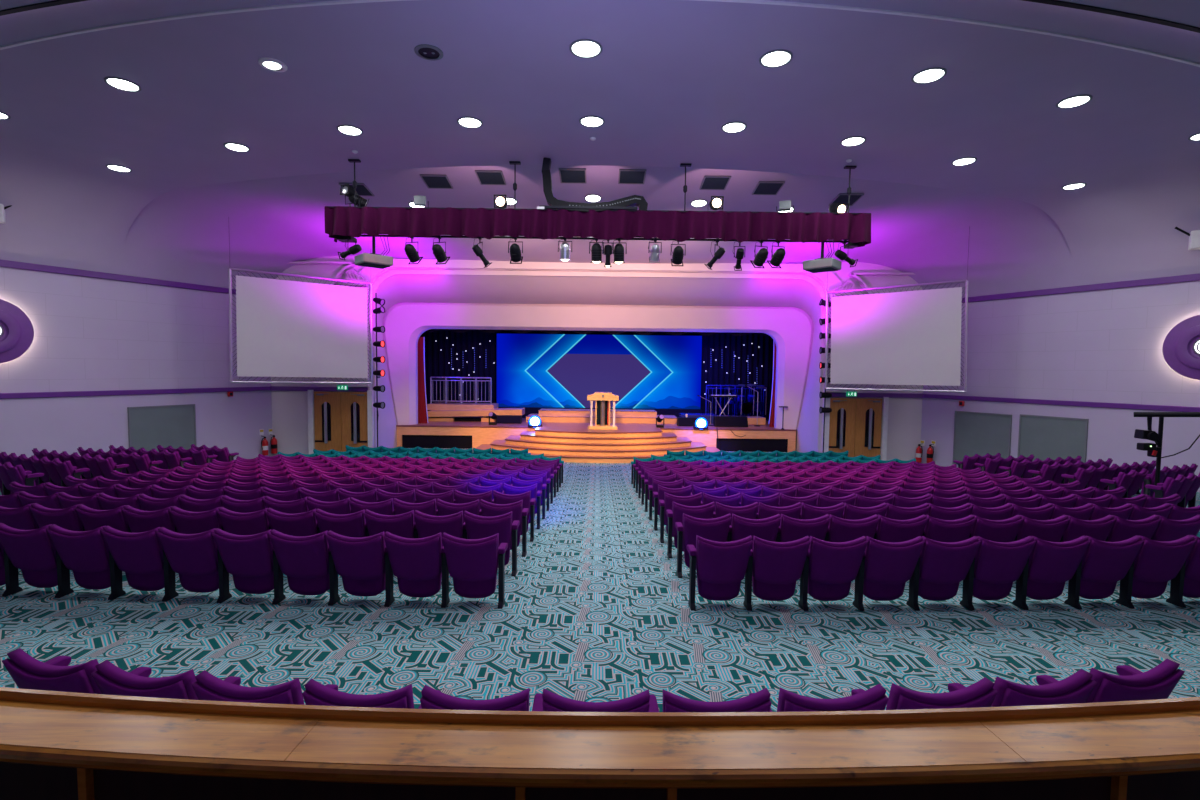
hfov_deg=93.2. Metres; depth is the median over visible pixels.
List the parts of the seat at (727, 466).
backrest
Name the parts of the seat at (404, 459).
backrest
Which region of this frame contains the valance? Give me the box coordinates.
[425,329,768,335]
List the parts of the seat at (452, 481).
backrest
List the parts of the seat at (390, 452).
panel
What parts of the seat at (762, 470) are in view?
backrest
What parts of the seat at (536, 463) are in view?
backrest, panel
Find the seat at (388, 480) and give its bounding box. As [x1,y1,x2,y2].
[384,475,416,485]
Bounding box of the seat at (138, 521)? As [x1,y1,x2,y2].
[122,505,177,532]
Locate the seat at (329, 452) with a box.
[313,449,331,454]
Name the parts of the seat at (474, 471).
backrest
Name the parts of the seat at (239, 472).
backrest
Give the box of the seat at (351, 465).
[330,461,355,467]
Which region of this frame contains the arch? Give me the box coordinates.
[377,275,820,452]
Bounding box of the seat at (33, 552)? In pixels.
[0,523,73,597]
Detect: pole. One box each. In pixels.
[375,293,379,446]
[823,389,825,451]
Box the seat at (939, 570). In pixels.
[906,536,980,610]
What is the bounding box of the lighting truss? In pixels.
[334,159,860,242]
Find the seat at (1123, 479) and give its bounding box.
[1100,469,1136,495]
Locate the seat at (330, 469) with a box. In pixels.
[310,464,337,471]
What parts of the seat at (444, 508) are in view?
backrest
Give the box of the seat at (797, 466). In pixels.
[777,463,800,472]
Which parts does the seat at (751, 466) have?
backrest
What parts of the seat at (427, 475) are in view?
backrest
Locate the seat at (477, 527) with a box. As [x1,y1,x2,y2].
[464,511,519,575]
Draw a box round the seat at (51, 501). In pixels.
[17,491,62,508]
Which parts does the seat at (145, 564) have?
panel, backrest, seat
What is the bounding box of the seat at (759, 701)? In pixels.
[649,688,771,711]
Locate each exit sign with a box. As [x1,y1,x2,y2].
[337,384,347,389]
[846,390,856,396]
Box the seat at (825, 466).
[823,463,845,468]
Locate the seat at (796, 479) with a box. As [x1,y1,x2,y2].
[792,475,821,482]
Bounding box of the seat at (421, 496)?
[415,489,455,509]
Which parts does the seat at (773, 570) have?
seat, backrest, panel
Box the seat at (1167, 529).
[1151,514,1199,541]
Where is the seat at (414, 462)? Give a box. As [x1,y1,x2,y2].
[394,459,416,464]
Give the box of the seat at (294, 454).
[277,452,296,456]
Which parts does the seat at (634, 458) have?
panel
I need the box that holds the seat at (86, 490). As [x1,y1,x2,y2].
[79,483,118,497]
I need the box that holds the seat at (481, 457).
[479,455,498,461]
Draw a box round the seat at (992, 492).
[964,486,998,497]
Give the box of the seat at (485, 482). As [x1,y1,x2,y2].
[480,476,512,491]
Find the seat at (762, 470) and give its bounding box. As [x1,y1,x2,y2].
[741,466,764,476]
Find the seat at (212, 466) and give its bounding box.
[208,463,233,469]
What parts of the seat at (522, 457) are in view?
backrest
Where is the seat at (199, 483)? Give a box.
[193,478,227,489]
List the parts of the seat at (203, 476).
backrest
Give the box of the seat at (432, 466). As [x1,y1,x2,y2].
[429,463,453,473]
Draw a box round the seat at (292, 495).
[262,487,301,500]
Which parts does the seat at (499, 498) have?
panel, backrest, armrest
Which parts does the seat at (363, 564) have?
panel, backrest, seat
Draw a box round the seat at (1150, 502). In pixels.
[1142,494,1180,507]
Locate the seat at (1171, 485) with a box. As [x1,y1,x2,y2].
[1145,474,1184,497]
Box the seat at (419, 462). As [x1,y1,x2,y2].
[417,459,439,468]
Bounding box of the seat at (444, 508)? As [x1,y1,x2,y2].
[436,499,481,522]
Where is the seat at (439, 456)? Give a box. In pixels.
[438,454,457,458]
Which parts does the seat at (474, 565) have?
panel, backrest, seat, armrest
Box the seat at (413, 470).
[390,466,416,477]
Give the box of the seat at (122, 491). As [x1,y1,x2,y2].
[114,484,153,497]
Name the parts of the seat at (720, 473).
backrest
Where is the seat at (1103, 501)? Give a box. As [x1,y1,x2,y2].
[1073,494,1111,507]
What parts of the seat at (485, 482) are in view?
backrest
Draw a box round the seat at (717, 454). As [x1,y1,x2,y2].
[703,450,721,456]
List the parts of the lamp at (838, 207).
gel frame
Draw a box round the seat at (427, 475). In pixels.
[402,470,431,483]
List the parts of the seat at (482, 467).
backrest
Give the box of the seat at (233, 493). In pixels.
[224,486,262,499]
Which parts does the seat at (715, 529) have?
armrest, seat, backrest, panel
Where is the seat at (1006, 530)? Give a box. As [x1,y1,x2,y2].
[968,515,1022,541]
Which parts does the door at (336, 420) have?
push plate, push plate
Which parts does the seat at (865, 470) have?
panel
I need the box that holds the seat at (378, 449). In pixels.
[363,445,381,451]
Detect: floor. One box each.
[0,448,1199,711]
[413,416,778,428]
[1132,489,1199,536]
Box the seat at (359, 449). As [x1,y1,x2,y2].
[345,445,363,451]
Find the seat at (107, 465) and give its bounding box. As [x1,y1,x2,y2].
[95,455,128,479]
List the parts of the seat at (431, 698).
panel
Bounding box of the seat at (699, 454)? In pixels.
[684,450,702,458]
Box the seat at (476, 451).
[473,448,491,456]
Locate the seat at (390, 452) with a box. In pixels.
[389,450,407,455]
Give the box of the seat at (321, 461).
[303,457,325,463]
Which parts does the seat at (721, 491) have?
backrest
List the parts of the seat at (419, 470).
backrest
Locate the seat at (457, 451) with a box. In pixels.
[454,447,473,456]
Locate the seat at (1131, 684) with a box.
[1036,659,1184,702]
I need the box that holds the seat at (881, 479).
[877,475,906,483]
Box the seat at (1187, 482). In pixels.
[1157,473,1196,505]
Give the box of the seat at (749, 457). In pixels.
[748,455,766,462]
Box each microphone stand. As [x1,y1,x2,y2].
[697,395,712,425]
[744,385,758,426]
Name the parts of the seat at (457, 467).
backrest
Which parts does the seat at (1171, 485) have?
armrest, backrest, panel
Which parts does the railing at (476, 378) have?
post, post, rail, rail, post, rail, post, post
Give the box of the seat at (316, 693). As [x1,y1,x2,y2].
[302,678,413,708]
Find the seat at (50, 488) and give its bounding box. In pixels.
[43,482,82,496]
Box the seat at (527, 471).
[525,468,553,503]
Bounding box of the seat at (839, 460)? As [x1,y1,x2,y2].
[837,458,856,462]
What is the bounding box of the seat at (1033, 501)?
[1002,494,1041,507]
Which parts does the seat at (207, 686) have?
armrest, panel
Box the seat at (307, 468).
[284,464,310,471]
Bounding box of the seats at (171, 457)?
[0,444,1197,496]
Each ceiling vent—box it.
[339,183,373,195]
[420,174,452,188]
[475,170,505,184]
[559,168,586,183]
[618,169,646,183]
[699,176,730,189]
[752,181,784,194]
[829,193,863,205]
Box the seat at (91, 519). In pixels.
[75,504,131,532]
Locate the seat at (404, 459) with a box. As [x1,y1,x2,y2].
[385,456,406,464]
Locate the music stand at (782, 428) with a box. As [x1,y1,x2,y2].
[779,406,787,429]
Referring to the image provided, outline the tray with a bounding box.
[539,205,637,209]
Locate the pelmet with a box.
[324,206,870,247]
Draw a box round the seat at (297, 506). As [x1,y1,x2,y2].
[263,496,308,513]
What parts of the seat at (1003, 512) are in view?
backrest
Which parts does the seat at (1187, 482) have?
panel, backrest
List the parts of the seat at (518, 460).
backrest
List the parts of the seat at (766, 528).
backrest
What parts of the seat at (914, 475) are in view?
backrest, panel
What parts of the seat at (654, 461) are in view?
backrest, panel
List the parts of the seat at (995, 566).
seat, backrest, panel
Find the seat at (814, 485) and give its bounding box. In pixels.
[809,480,841,489]
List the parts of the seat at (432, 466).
backrest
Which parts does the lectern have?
post, frame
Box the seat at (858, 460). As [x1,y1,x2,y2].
[857,458,876,462]
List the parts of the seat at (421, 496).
backrest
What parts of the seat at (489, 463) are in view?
backrest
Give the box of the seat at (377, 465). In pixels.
[355,461,379,468]
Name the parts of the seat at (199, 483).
backrest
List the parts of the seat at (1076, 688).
armrest, backrest, panel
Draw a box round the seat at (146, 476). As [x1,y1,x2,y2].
[140,471,170,480]
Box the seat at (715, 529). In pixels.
[675,513,730,577]
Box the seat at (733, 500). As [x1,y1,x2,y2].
[700,492,740,511]
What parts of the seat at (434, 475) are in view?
backrest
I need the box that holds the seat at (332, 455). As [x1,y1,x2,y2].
[317,452,336,456]
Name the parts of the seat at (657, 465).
backrest, panel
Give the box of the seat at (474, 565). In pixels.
[442,532,507,608]
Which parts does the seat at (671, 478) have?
backrest, panel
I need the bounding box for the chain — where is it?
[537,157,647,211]
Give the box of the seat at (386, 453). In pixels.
[369,450,388,455]
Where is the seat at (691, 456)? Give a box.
[690,455,708,461]
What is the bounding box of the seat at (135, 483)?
[128,477,163,488]
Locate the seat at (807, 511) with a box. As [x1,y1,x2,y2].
[799,502,844,519]
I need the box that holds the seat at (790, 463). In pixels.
[788,460,809,465]
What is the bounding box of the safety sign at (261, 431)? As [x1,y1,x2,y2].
[259,429,263,434]
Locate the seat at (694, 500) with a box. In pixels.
[659,492,701,542]
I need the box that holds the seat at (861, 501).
[854,493,893,506]
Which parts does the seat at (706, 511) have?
armrest, seat, backrest, panel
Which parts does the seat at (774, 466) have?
panel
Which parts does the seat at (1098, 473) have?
panel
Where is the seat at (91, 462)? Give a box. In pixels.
[83,453,116,477]
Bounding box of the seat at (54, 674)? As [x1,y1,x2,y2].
[2,648,101,693]
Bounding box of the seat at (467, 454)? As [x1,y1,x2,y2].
[466,452,484,458]
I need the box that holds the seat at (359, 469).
[337,465,363,472]
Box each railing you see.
[430,377,491,403]
[705,385,764,416]
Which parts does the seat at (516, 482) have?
panel, backrest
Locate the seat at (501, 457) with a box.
[500,455,519,461]
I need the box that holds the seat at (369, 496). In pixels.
[338,488,378,502]
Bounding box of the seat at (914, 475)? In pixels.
[909,471,934,477]
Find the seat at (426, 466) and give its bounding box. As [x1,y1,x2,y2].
[404,462,428,468]
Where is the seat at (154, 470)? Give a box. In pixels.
[150,466,178,474]
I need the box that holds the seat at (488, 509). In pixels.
[480,499,528,556]
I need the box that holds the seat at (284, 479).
[259,473,291,482]
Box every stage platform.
[427,402,524,421]
[526,409,676,423]
[679,413,765,424]
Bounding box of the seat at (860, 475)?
[856,470,883,477]
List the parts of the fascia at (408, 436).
recessed panel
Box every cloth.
[424,330,494,410]
[701,333,771,419]
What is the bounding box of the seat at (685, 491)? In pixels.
[653,485,691,530]
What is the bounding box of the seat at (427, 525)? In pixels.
[414,510,467,546]
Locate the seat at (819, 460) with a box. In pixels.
[817,458,837,462]
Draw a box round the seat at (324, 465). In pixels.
[306,461,330,467]
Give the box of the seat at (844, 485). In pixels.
[840,480,872,489]
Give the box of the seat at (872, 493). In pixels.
[863,486,898,497]
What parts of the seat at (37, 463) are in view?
backrest, panel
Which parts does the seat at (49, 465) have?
backrest, panel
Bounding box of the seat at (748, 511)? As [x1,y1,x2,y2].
[712,502,758,526]
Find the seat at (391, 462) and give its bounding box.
[371,459,393,464]
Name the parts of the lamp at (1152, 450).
hanging arm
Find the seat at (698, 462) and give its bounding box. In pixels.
[680,460,700,466]
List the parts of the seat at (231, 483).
backrest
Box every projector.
[354,236,392,268]
[803,239,840,272]
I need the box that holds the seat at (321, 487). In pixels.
[294,480,330,491]
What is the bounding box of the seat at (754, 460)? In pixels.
[736,458,756,464]
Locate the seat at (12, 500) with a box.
[0,491,22,507]
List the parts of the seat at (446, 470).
backrest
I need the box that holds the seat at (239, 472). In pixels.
[231,467,259,475]
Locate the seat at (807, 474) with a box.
[804,470,830,477]
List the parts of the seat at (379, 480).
panel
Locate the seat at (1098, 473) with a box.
[1074,464,1106,488]
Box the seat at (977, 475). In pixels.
[959,471,984,478]
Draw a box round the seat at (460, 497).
[454,490,493,515]
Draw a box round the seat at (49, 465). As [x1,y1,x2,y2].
[41,456,76,486]
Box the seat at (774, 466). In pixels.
[754,463,777,468]
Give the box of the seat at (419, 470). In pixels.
[416,466,442,477]
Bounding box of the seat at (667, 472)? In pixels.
[641,469,669,504]
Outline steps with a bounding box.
[476,427,719,462]
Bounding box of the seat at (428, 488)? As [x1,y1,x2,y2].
[398,481,434,498]
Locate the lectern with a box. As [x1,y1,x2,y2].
[587,392,618,429]
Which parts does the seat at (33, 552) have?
backrest, panel, seat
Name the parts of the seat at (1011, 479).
backrest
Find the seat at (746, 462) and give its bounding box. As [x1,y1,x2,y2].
[745,460,765,465]
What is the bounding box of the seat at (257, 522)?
[217,507,270,534]
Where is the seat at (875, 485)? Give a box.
[871,480,903,489]
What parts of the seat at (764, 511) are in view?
backrest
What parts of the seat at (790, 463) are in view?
panel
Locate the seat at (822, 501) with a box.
[816,493,856,506]
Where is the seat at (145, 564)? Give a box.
[101,526,178,601]
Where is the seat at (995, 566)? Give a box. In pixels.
[960,536,1035,609]
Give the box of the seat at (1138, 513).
[1128,503,1172,519]
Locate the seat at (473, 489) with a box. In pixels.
[468,482,503,499]
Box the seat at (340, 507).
[306,496,351,514]
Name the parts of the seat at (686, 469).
backrest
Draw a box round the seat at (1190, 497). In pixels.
[1177,473,1199,507]
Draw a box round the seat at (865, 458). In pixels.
[861,455,880,460]
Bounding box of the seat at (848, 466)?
[845,464,868,469]
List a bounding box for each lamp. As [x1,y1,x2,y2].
[338,237,361,259]
[340,184,357,205]
[348,194,368,206]
[373,298,384,305]
[373,306,384,313]
[373,326,384,332]
[373,340,384,346]
[373,356,384,362]
[373,370,384,376]
[373,385,384,391]
[373,402,384,408]
[404,236,422,264]
[411,195,428,206]
[432,235,449,264]
[472,236,491,267]
[494,195,508,207]
[508,237,522,263]
[558,237,571,260]
[589,238,603,262]
[601,240,613,266]
[612,238,626,263]
[648,238,661,262]
[671,240,685,265]
[704,239,724,269]
[708,196,723,209]
[733,241,744,270]
[750,239,767,268]
[767,241,785,268]
[776,200,793,211]
[819,299,830,306]
[819,318,830,324]
[819,332,830,338]
[819,347,830,353]
[819,362,830,368]
[819,376,830,383]
[819,391,831,398]
[819,406,831,413]
[829,202,848,212]
[835,240,857,266]
[1134,417,1160,456]
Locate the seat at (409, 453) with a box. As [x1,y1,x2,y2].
[408,451,426,455]
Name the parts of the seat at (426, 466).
panel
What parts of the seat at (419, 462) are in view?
backrest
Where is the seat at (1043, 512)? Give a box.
[1009,503,1053,519]
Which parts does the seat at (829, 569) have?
seat, backrest, panel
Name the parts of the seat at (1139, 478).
panel, backrest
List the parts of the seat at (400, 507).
backrest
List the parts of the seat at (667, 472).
backrest, panel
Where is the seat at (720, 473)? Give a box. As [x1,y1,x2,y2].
[698,469,723,480]
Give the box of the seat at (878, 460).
[877,458,896,462]
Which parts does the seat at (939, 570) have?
seat, backrest, panel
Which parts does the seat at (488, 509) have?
panel, backrest, seat, armrest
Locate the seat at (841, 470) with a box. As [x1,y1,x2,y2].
[838,467,863,472]
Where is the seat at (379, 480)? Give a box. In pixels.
[353,474,385,484]
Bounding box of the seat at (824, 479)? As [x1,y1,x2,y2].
[820,475,849,482]
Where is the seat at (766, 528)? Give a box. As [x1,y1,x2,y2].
[726,513,780,549]
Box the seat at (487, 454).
[486,452,504,458]
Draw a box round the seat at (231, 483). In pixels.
[227,478,261,490]
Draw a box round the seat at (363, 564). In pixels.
[326,530,394,606]
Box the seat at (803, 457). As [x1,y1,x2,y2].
[786,455,805,459]
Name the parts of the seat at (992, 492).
backrest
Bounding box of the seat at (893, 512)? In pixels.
[885,503,929,519]
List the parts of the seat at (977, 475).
backrest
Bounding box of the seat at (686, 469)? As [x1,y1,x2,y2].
[666,466,689,474]
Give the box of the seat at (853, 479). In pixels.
[849,475,878,482]
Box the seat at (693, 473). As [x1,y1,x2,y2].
[671,469,696,479]
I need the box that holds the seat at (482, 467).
[479,463,503,473]
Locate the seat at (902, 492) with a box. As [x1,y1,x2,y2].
[898,486,932,497]
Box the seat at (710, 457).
[709,455,728,461]
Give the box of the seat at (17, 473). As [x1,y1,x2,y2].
[3,462,43,485]
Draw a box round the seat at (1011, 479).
[988,475,1015,483]
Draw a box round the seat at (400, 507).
[393,498,438,522]
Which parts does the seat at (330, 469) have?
panel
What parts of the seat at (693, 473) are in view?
backrest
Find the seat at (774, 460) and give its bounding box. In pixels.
[757,458,776,462]
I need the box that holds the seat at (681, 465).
[662,462,683,470]
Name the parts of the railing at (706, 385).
post, rail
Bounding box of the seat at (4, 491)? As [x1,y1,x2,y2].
[0,479,10,494]
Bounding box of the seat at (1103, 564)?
[1064,535,1144,608]
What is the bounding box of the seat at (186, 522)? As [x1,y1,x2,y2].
[169,506,223,533]
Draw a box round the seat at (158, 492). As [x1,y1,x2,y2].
[150,484,189,498]
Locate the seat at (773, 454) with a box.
[758,451,776,456]
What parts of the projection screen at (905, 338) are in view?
frame, frame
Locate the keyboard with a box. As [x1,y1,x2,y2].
[709,395,736,415]
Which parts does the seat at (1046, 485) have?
panel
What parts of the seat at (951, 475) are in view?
panel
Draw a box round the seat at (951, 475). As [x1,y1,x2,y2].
[934,471,959,477]
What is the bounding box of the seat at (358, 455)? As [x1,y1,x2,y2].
[356,453,376,457]
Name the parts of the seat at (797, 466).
backrest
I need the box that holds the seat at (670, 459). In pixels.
[654,457,673,463]
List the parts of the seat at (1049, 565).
seat, backrest, panel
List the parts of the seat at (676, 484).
backrest, panel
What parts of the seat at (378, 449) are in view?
panel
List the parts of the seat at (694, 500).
armrest, seat, backrest, panel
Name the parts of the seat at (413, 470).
backrest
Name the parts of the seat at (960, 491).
backrest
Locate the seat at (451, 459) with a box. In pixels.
[450,457,471,465]
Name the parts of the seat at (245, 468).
backrest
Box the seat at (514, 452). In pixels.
[510,448,530,456]
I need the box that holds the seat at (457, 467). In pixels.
[454,463,478,473]
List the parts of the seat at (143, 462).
panel, backrest, armrest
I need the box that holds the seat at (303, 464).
[282,460,306,466]
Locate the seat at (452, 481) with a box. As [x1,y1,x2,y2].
[448,476,480,490]
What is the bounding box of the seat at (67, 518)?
[29,503,84,530]
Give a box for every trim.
[0,0,1199,32]
[0,0,1199,66]
[0,259,235,294]
[0,386,270,398]
[270,386,367,391]
[287,261,356,284]
[348,259,845,391]
[372,269,825,452]
[829,392,922,397]
[848,272,915,293]
[923,394,1199,411]
[961,273,1199,302]
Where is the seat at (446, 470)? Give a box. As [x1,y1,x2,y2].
[443,466,469,478]
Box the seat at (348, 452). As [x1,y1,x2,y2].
[332,449,350,454]
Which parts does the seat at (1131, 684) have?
armrest, armrest, backrest, panel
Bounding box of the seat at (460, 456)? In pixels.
[459,454,478,458]
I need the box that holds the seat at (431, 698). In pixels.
[418,685,529,710]
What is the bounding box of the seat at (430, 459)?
[428,457,449,464]
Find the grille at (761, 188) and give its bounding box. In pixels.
[754,183,782,193]
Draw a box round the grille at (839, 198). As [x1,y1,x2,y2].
[832,195,861,204]
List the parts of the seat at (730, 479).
backrest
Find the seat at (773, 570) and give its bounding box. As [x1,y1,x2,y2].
[743,535,810,610]
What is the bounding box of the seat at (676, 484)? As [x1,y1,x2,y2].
[648,478,682,519]
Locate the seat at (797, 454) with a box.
[794,451,812,456]
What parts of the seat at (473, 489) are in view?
backrest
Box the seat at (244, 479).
[229,472,260,482]
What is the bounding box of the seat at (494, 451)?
[492,448,510,456]
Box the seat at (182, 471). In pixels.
[176,466,204,474]
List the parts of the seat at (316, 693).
armrest, panel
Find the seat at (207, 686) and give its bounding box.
[191,670,304,704]
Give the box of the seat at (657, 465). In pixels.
[635,462,660,492]
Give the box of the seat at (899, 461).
[896,458,915,462]
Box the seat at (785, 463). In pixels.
[766,460,787,465]
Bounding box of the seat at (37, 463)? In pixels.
[29,455,56,484]
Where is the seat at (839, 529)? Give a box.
[824,514,879,541]
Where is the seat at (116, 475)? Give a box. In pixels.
[111,470,141,479]
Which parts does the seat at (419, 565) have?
panel, backrest, seat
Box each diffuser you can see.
[107,79,137,90]
[108,166,129,171]
[226,144,247,150]
[339,126,360,134]
[459,118,480,126]
[506,198,513,204]
[572,41,599,56]
[582,117,602,125]
[586,195,599,201]
[692,200,705,205]
[723,123,744,131]
[762,52,789,65]
[842,138,863,145]
[914,69,943,81]
[954,158,974,164]
[1059,97,1088,106]
[1064,184,1083,188]
[1191,134,1199,139]
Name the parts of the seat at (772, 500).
backrest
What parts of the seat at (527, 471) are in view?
panel, backrest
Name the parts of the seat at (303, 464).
panel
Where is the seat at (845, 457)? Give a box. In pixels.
[843,455,861,459]
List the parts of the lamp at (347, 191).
gel frame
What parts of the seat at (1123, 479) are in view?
armrest, backrest, panel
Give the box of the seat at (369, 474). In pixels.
[344,469,373,477]
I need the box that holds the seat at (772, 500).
[739,493,779,512]
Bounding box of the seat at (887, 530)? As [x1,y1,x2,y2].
[873,514,927,542]
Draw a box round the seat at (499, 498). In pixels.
[493,490,535,541]
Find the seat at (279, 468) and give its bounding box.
[258,464,284,470]
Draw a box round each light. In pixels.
[0,112,10,118]
[0,299,33,362]
[104,77,141,91]
[106,164,131,171]
[223,143,249,151]
[258,57,286,71]
[337,125,362,135]
[408,201,425,206]
[414,44,442,60]
[457,117,482,127]
[489,412,496,424]
[506,197,517,204]
[528,415,541,427]
[569,39,602,57]
[579,116,604,126]
[584,194,601,201]
[656,414,663,427]
[690,199,707,206]
[693,417,707,429]
[721,122,746,132]
[759,49,792,67]
[840,136,865,145]
[911,67,946,83]
[951,157,976,165]
[1056,94,1092,108]
[1061,183,1086,189]
[1162,315,1199,379]
[1188,133,1199,140]
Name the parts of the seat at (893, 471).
panel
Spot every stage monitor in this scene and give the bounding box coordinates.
[497,415,521,423]
[677,417,698,425]
[713,416,747,426]
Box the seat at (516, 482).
[512,477,546,518]
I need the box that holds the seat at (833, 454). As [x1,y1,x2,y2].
[830,450,848,456]
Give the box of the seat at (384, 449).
[381,446,400,452]
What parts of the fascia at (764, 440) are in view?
recessed panel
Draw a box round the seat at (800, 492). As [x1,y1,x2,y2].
[795,486,830,503]
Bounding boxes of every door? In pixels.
[308,390,373,453]
[822,397,888,460]
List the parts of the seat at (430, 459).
backrest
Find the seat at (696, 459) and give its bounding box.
[695,457,715,464]
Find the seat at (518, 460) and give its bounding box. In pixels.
[516,458,536,465]
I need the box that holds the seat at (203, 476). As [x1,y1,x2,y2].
[199,472,229,481]
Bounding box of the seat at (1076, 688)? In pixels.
[948,669,1096,706]
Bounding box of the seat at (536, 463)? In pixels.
[534,461,559,491]
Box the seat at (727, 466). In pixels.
[708,463,730,471]
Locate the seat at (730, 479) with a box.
[705,474,734,487]
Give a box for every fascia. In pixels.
[396,425,535,448]
[660,428,795,451]
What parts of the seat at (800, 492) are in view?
backrest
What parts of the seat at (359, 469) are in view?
panel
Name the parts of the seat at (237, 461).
panel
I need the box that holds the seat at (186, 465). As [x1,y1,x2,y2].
[183,462,208,469]
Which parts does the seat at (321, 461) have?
panel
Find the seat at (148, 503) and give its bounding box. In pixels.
[138,493,182,510]
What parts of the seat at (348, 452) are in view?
panel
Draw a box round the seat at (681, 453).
[664,450,684,457]
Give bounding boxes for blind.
[127,404,196,451]
[952,411,1011,464]
[1017,414,1088,462]
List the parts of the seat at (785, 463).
panel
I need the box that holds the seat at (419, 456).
[417,454,437,461]
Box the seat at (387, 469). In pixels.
[363,465,389,472]
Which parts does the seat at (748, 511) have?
backrest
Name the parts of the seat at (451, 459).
backrest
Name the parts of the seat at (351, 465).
panel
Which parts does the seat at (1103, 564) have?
seat, backrest, panel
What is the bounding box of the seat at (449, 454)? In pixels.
[447,452,465,458]
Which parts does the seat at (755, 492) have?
backrest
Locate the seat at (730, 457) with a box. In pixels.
[729,455,747,459]
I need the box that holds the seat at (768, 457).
[767,455,786,462]
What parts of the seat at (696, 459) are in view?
backrest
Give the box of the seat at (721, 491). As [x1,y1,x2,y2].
[690,485,726,501]
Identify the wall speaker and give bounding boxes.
[0,204,11,223]
[1175,227,1199,249]
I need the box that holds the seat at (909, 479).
[906,475,934,483]
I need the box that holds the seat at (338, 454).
[336,453,356,457]
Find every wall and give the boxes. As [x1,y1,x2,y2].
[0,267,272,459]
[271,256,922,460]
[420,331,772,420]
[920,281,1199,491]
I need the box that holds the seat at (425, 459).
[406,456,427,464]
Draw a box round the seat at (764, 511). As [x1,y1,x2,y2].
[756,502,801,526]
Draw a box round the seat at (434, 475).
[431,471,460,483]
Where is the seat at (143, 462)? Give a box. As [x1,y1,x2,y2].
[131,452,162,473]
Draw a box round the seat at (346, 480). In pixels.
[321,474,353,484]
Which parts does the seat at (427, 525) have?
backrest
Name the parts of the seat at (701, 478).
backrest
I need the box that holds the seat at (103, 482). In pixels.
[96,476,131,487]
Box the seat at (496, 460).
[494,457,514,465]
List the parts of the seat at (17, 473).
panel, backrest, armrest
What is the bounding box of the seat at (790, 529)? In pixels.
[775,514,829,550]
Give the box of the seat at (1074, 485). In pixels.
[1049,480,1079,489]
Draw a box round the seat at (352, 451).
[351,450,369,454]
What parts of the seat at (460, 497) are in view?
backrest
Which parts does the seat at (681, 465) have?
backrest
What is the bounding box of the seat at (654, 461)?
[633,459,656,487]
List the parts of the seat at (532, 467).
backrest, panel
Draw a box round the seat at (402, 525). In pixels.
[364,509,418,545]
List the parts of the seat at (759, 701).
armrest, panel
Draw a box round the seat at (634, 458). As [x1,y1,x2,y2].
[631,456,652,483]
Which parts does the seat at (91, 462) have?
backrest, panel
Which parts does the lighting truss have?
ceiling plate, hanging rod, hanging rod, ceiling plate, hanging rod, ceiling plate, hanging rod, ceiling plate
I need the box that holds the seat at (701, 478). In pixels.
[676,474,705,485]
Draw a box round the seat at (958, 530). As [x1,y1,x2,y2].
[922,515,975,542]
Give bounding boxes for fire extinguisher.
[261,436,267,455]
[270,434,276,453]
[916,444,922,462]
[926,444,933,462]
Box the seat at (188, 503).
[179,494,223,511]
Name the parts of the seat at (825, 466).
panel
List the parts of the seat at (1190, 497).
panel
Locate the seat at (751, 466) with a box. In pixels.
[731,463,753,472]
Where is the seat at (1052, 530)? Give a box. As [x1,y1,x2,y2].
[1014,515,1069,541]
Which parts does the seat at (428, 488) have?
backrest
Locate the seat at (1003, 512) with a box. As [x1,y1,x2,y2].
[969,503,1013,519]
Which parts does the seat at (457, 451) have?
backrest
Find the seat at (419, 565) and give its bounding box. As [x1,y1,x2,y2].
[384,531,449,607]
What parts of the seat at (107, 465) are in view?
panel, backrest, armrest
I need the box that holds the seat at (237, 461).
[235,459,258,465]
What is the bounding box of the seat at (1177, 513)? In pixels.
[1167,504,1199,519]
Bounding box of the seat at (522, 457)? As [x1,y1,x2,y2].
[521,455,540,461]
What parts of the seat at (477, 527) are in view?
panel, backrest, seat, armrest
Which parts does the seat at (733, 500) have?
backrest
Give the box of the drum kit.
[728,384,764,389]
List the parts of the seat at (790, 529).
backrest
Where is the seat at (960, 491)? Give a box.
[932,486,965,497]
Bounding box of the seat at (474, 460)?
[472,457,492,465]
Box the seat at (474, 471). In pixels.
[470,467,496,478]
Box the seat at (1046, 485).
[1021,480,1051,489]
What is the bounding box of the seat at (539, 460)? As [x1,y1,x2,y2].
[538,458,561,486]
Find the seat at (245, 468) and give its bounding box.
[233,463,258,470]
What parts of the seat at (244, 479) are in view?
panel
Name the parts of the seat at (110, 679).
panel, armrest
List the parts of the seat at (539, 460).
backrest, panel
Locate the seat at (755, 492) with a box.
[725,485,761,502]
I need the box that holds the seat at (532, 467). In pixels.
[530,464,556,497]
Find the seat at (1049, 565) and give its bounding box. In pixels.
[1012,536,1090,609]
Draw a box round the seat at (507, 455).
[505,453,523,458]
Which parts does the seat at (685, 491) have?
backrest, panel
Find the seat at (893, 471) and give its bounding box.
[887,467,910,473]
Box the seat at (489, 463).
[487,460,509,469]
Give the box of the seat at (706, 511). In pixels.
[666,501,714,557]
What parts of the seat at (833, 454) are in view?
panel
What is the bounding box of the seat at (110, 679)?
[91,660,197,699]
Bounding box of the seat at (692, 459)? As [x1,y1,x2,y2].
[675,457,694,463]
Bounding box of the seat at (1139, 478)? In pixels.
[1112,468,1148,497]
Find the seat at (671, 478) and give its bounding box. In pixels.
[644,473,675,511]
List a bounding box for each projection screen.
[229,243,372,383]
[825,226,969,392]
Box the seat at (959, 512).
[927,503,971,519]
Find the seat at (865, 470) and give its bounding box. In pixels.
[863,467,887,473]
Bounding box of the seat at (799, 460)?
[797,458,817,462]
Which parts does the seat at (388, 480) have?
panel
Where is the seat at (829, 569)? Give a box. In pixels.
[798,536,867,610]
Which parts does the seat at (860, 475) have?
panel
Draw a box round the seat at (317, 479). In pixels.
[290,474,322,483]

